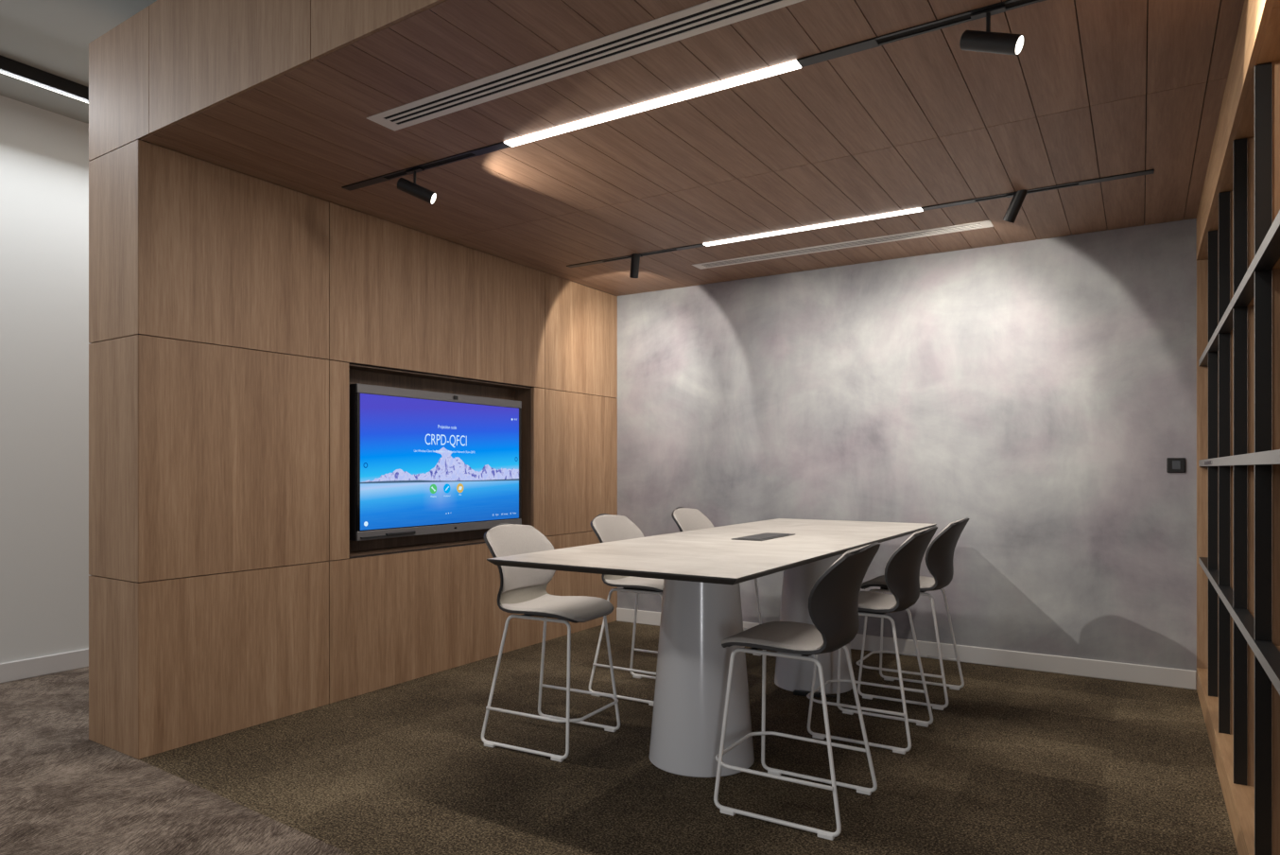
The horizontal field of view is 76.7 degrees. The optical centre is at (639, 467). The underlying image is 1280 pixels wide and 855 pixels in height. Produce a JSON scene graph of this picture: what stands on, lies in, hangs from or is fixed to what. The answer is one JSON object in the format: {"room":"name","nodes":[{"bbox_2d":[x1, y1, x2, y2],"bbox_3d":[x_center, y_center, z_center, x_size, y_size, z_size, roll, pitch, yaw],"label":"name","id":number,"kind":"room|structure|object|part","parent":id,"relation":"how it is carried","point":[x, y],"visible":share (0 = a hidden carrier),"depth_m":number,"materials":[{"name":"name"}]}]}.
{"room":"office","nodes":[
{"label":"office","id":0,"kind":"room"},
{"bbox_2d":[0,95,89,663],"bbox_3d":[-3.558,-0.472,5.383,0.150,3.505,10.600,0,0,32],"label":"wall","id":1,"kind":"structure","parent":0,"point":[44,161],"depth_m":5.01,"materials":[{"name":"white paint"}]},
{"bbox_2d":[0,648,88,682],"bbox_3d":[-3.487,1.222,5.339,0.016,0.115,10.600,0,0,32],"label":"baseboard","id":2,"kind":"structure","parent":1,"relation":"attached to","point":[13,670],"depth_m":5.00,"materials":[{"name":"white"}]},
{"bbox_2d":[0,0,156,123],"bbox_3d":[0.261,-2.275,3.015,9.135,0.100,10.600,0,0,32],"label":"ceiling","id":3,"kind":"structure","parent":0,"point":[54,37],"depth_m":4.17,"materials":[{"name":"grey"}]},
{"bbox_2d":[0,54,88,103],"bbox_3d":[-3.187,-2.187,4.918,0.150,0.074,9.200,0,0,32],"label":"linear light","id":4,"kind":"object","parent":3,"relation":"attached to","point":[9,67],"visible":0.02,"depth_m":4.54,"materials":[{"name":"black metal"}]},
{"bbox_2d":[0,71,87,103],"bbox_3d":[-3.187,-2.193,4.918,0.068,0.037,9.200,0,0,32],"label":"diffuser","id":5,"kind":"object","parent":4,"relation":"attached to","point":[86,101],"depth_m":4.63,"materials":[{"name":"white plastic"}]},
{"bbox_2d":[0,666,351,854],"bbox_3d":[0.148,1.280,3.085,9.400,0.001,10.600,0,0,32],"label":"floor","id":6,"kind":"structure","parent":0,"point":[63,791],"depth_m":3.11,"materials":[{"name":"beige carpet"}]},
{"bbox_2d":[88,0,572,281],"bbox_3d":[0.787,-1.722,3.848,5.718,0.555,3.974,0,0,32],"label":"wall","id":7,"kind":"structure","parent":0,"point":[171,61],"depth_m":3.27,"materials":[{"name":"brown wood"}]},
{"bbox_2d":[88,139,617,759],"bbox_3d":[-1.399,-0.083,5.296,0.476,2.725,3.817,0,0,32],"label":"wall","id":8,"kind":"structure","parent":0,"point":[233,316],"depth_m":4.12,"materials":[{"name":"brown wood"}]},
{"bbox_2d":[349,382,521,540],"bbox_3d":[-1.278,-0.034,5.218,0.160,0.892,1.431,0,0,32],"label":"display","id":9,"kind":"object","parent":8,"relation":"attached to","point":[422,462],"visible":0.99,"depth_m":5.05,"materials":[{"name":"black"}]},
{"bbox_2d":[360,530,415,538],"bbox_3d":[-1.478,0.391,4.759,0.016,0.018,0.400,0,0,32],"label":"tray","id":10,"kind":"object","parent":9,"relation":"on","point":[364,534],"depth_m":4.74,"materials":[{"name":"black"}]},
{"bbox_2d":[139,620,1238,854],"bbox_3d":[0.987,1.280,3.672,5.392,0.001,4.162,0,0,32],"label":"floor","id":11,"kind":"structure","parent":0,"point":[1016,761],"depth_m":3.39,"materials":[{"name":"brown carpet"}]},
{"bbox_2d":[481,522,620,761],"bbox_3d":[-0.432,0.775,3.838,0.579,1.010,0.474,0,0,29],"label":"bar stool","id":12,"kind":"object","parent":11,"relation":"on","point":[522,590],"visible":0.97,"depth_m":3.84,"materials":[{"name":"white plastic"}]},
{"bbox_3d":[-0.507,0.975,3.665,0.486,0.594,0.091,0,0,29],"label":"frame","id":13,"kind":"part","parent":12,"relation":"part of","materials":[{"name":"white metal"}]},
{"bbox_3d":[-0.326,0.975,3.994,0.486,0.594,0.091,0,0,29],"label":"frame","id":14,"kind":"part","parent":12,"relation":"part of","materials":[{"name":"white metal"}]},
{"bbox_2d":[588,513,663,706],"bbox_3d":[0.018,0.775,4.654,0.579,1.010,0.474,0,0,31],"label":"bar stool","id":15,"kind":"object","parent":11,"relation":"on","point":[607,527],"visible":0.43,"depth_m":4.64,"materials":[{"name":"white plastic"}]},
{"bbox_3d":[-0.063,0.975,4.484,0.486,0.594,0.091,0,0,31],"label":"frame","id":16,"kind":"part","parent":15,"relation":"part of","materials":[{"name":"white metal"}]},
{"bbox_3d":[0.129,0.975,4.806,0.486,0.594,0.091,0,0,31],"label":"frame","id":17,"kind":"part","parent":15,"relation":"part of","materials":[{"name":"white metal"}]},
{"bbox_2d":[486,518,936,777],"bbox_3d":[0.651,0.816,4.185,1.076,0.929,3.024,0,0,32],"label":"meeting table","id":18,"kind":"object","parent":11,"relation":"on","point":[702,570],"visible":0.86,"depth_m":3.42,"materials":[{"name":"stone"}]},
{"bbox_2d":[731,532,795,540],"bbox_3d":[0.646,0.355,4.196,0.164,0.004,0.457,0,0,32],"label":"power outlet","id":19,"kind":"object","parent":18,"relation":"attached to","point":[766,536],"depth_m":4.14,"materials":[{"name":"grey metal"}]},
{"bbox_2d":[671,506,761,655],"bbox_3d":[0.511,0.775,5.449,0.579,1.010,0.474,0,0,32],"label":"bar stool","id":20,"kind":"object","parent":11,"relation":"on","point":[686,519],"visible":0.2,"depth_m":5.57,"materials":[{"name":"white plastic"}]},
{"bbox_3d":[0.625,0.975,5.599,0.486,0.594,0.091,0,0,32],"label":"frame","id":21,"kind":"part","parent":20,"relation":"part of","materials":[{"name":"white metal"}]},
{"bbox_2d":[713,541,880,840],"bbox_3d":[0.616,0.775,3.083,0.579,1.010,0.474,0,0,32],"label":"bar stool","id":22,"kind":"object","parent":11,"relation":"on","point":[833,599],"visible":1,"depth_m":2.94,"materials":[{"name":"grey plastic"}]},
{"bbox_3d":[0.502,0.975,2.932,0.486,0.594,0.091,0,0,32],"label":"frame","id":23,"kind":"part","parent":22,"relation":"part of","materials":[{"name":"white metal"}]},
{"bbox_3d":[0.701,0.975,3.252,0.486,0.594,0.091,0,0,32],"label":"frame","id":24,"kind":"part","parent":22,"relation":"part of","materials":[{"name":"white metal"}]},
{"bbox_2d":[793,689,835,697],"bbox_3d":[0.978,1.264,4.539,0.229,0.032,0.055,0,0,24],"label":"cable box","id":25,"kind":"object","parent":11,"relation":"on","point":[795,692],"visible":0.76,"depth_m":4.53,"materials":[{"name":"black"}]},
{"bbox_3d":[0.939,1.269,4.547,0.150,0.022,0.035,0,0,24],"label":"casing","id":26,"kind":"part","parent":25,"relation":"part of","materials":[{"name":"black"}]},
{"bbox_2d":[806,525,937,754],"bbox_3d":[1.138,0.775,3.919,0.579,1.010,0.474,0,0,32],"label":"bar stool","id":27,"kind":"object","parent":11,"relation":"on","point":[902,569],"visible":0.72,"depth_m":3.74,"materials":[{"name":"black plastic"}]},
{"bbox_3d":[1.024,0.975,3.768,0.486,0.594,0.091,0,0,32],"label":"frame","id":28,"kind":"part","parent":27,"relation":"part of","materials":[{"name":"white metal"}]},
{"bbox_3d":[1.222,0.975,4.088,0.486,0.594,0.091,0,0,32],"label":"frame","id":29,"kind":"part","parent":27,"relation":"part of","materials":[{"name":"white metal"}]},
{"bbox_2d":[856,517,969,709],"bbox_3d":[1.556,0.775,4.580,0.579,1.010,0.474,0,0,32],"label":"bar stool","id":30,"kind":"object","parent":11,"relation":"on","point":[939,557],"visible":0.86,"depth_m":4.41,"materials":[{"name":"black plastic"}]},
{"bbox_3d":[1.442,0.975,4.429,0.486,0.594,0.091,0,0,32],"label":"frame","id":31,"kind":"part","parent":30,"relation":"part of","materials":[{"name":"white metal"}]},
{"bbox_3d":[1.640,0.975,4.748,0.486,0.594,0.091,0,0,32],"label":"frame","id":32,"kind":"part","parent":30,"relation":"part of","materials":[{"name":"white metal"}]},
{"bbox_2d":[1196,60,1279,854],"bbox_3d":[2.410,0.042,2.853,0.544,2.475,3.950,0,0,32],"label":"shelving unit","id":33,"kind":"object","parent":11,"relation":"on","point":[1238,283],"visible":1,"depth_m":2.93,"materials":[{"name":"brown wood"}]},
{"bbox_3d":[3.445,-0.023,4.522,0.544,2.346,0.022,0,0,32],"label":"panel","id":34,"kind":"part","parent":33,"relation":"part of","materials":[{"name":"brown wood"}]},
{"bbox_3d":[2.200,-0.603,2.969,0.044,0.035,3.926,0,0,32],"label":"rail","id":35,"kind":"part","parent":33,"relation":"part of","materials":[{"name":"white metal"}]},
{"bbox_3d":[2.200,-0.028,2.969,0.044,0.035,3.926,0,0,32],"label":"rail","id":36,"kind":"part","parent":33,"relation":"part of","materials":[{"name":"white metal"}]},
{"bbox_3d":[2.200,0.528,2.969,0.044,0.035,3.926,0,0,32],"label":"rail","id":37,"kind":"part","parent":33,"relation":"part of","materials":[{"name":"white metal"}]},
{"bbox_3d":[2.428,-0.598,2.829,0.488,0.022,3.928,0,0,32],"label":"shelf","id":38,"kind":"part","parent":33,"relation":"part of","materials":[{"name":"brown wood"}]},
{"bbox_3d":[2.428,0.533,2.829,0.488,0.022,3.928,0,0,32],"label":"shelf","id":39,"kind":"part","parent":33,"relation":"part of","materials":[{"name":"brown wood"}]},
{"bbox_2d":[140,0,1244,295],"bbox_3d":[0.721,-1.475,3.917,4.622,0.060,3.925,0,0,32],"label":"ceiling","id":40,"kind":"structure","parent":0,"point":[1095,89],"depth_m":3.45,"materials":[{"name":"brown wood"}]},
{"bbox_2d":[366,0,804,131],"bbox_3d":[-0.253,-1.447,2.877,1.967,0.012,0.148,0,0,32],"label":"ceiling vent","id":41,"kind":"object","parent":40,"relation":"in","point":[713,14],"visible":1,"depth_m":2.84,"materials":[{"name":"black metal"}]},
{"bbox_2d":[566,253,642,277],"bbox_3d":[-0.260,-1.390,5.621,0.373,0.190,0.543,0,0,-27],"label":"spotlight","id":42,"kind":"object","parent":40,"relation":"attached to","point":[635,257],"depth_m":5.51,"materials":[{"name":"black metal"}]},
{"bbox_3d":[-0.283,-1.442,5.632,0.545,0.011,0.070,0,0,32],"label":"track light","id":43,"kind":"part","parent":42,"relation":"part of","materials":[{"name":"black metal"}]},
{"bbox_2d":[341,0,1046,204],"bbox_3d":[-0.011,-1.362,3.245,3.542,0.173,0.145,0,0,32],"label":"track light","id":44,"kind":"object","parent":40,"relation":"in","point":[963,17],"depth_m":2.93,"materials":[{"name":"black metal"}]},
{"bbox_3d":[-1.089,-1.399,3.909,0.100,0.079,0.028,0,0,32],"label":"stem","id":45,"kind":"part","parent":44,"relation":"part of","materials":[{"name":"black metal"}]},
{"bbox_3d":[-1.080,-1.357,3.908,0.191,0.164,0.069,0,0,6],"label":"spotlight","id":46,"kind":"part","parent":44,"relation":"part of","materials":[{"name":"black metal"}]},
{"bbox_2d":[503,59,801,146],"bbox_3d":[-0.010,-1.441,3.240,1.358,0.008,0.055,0,0,32],"label":"diffuser","id":47,"kind":"object","parent":44,"relation":"attached to","point":[795,64],"depth_m":3.17,"materials":[{"name":"white plastic"}]},
{"bbox_3d":[1.100,-1.399,2.552,0.100,0.079,0.028,0,0,32],"label":"stem","id":48,"kind":"part","parent":44,"relation":"part of","materials":[{"name":"black metal"}]},
{"bbox_3d":[1.107,-1.358,2.546,0.191,0.162,0.058,0,0,41],"label":"spotlight","id":49,"kind":"part","parent":44,"relation":"part of","materials":[{"name":"black metal"}]},
{"bbox_2d":[638,190,1015,256],"bbox_3d":[0.987,-1.442,4.845,2.312,0.011,0.084,0,0,32],"label":"recessed light","id":50,"kind":"object","parent":40,"relation":"in","point":[909,211],"depth_m":4.75,"materials":[{"name":"black metal"}]},
{"bbox_2d":[702,207,923,245],"bbox_3d":[0.995,-1.441,4.861,1.358,0.008,0.055,0,0,32],"label":"diffuser","id":51,"kind":"object","parent":50,"relation":"attached to","point":[909,211],"depth_m":4.81,"materials":[{"name":"white plastic"}]},
{"bbox_2d":[691,220,993,269],"bbox_3d":[1.240,-1.447,5.285,1.967,0.012,0.140,0,0,32],"label":"ceiling vent","id":52,"kind":"object","parent":40,"relation":"in","point":[987,223],"visible":1,"depth_m":5.21,"materials":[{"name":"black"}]},
{"bbox_2d":[1003,169,1154,223],"bbox_3d":[2.204,-1.390,4.110,0.689,0.188,0.123,0,0,32],"label":"track light","id":53,"kind":"object","parent":40,"relation":"in","point":[1034,190],"depth_m":4.18,"materials":[{"name":"black metal"}]},
{"bbox_3d":[1.978,-1.390,4.253,0.066,0.188,0.140,0,0,-34],"label":"spotlight","id":54,"kind":"part","parent":53,"relation":"part of","materials":[{"name":"black metal"}]},
{"bbox_2d":[1196,0,1279,259],"bbox_3d":[2.423,-1.327,2.834,0.588,0.259,3.970,0,0,32],"label":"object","id":55,"kind":"structure","parent":40,"relation":"attached to","point":[1257,40],"depth_m":2.79,"materials":[{"name":"brown wood"}]},
{"bbox_2d":[573,218,1196,671],"bbox_3d":[1.746,-0.360,5.679,5.418,3.280,0.150,0,0,32],"label":"wall","id":56,"kind":"structure","parent":0,"point":[1039,393],"depth_m":5.33,"materials":[{"name":"grey paint"}]},
{"bbox_2d":[616,607,1196,689],"bbox_3d":[1.510,1.226,5.728,4.013,0.109,0.016,0,0,32],"label":"baseboard","id":57,"kind":"structure","parent":56,"relation":"attached to","point":[1181,678],"depth_m":5.13,"materials":[{"name":"white"}]},
{"bbox_2d":[1166,457,1185,472],"bbox_3d":[3.133,-0.017,4.724,0.090,0.086,0.012,0,0,32],"label":"wall control","id":58,"kind":"object","parent":56,"relation":"attached to","point":[1173,464],"visible":1,"depth_m":4.72,"materials":[{"name":"black plastic"}]}
]}

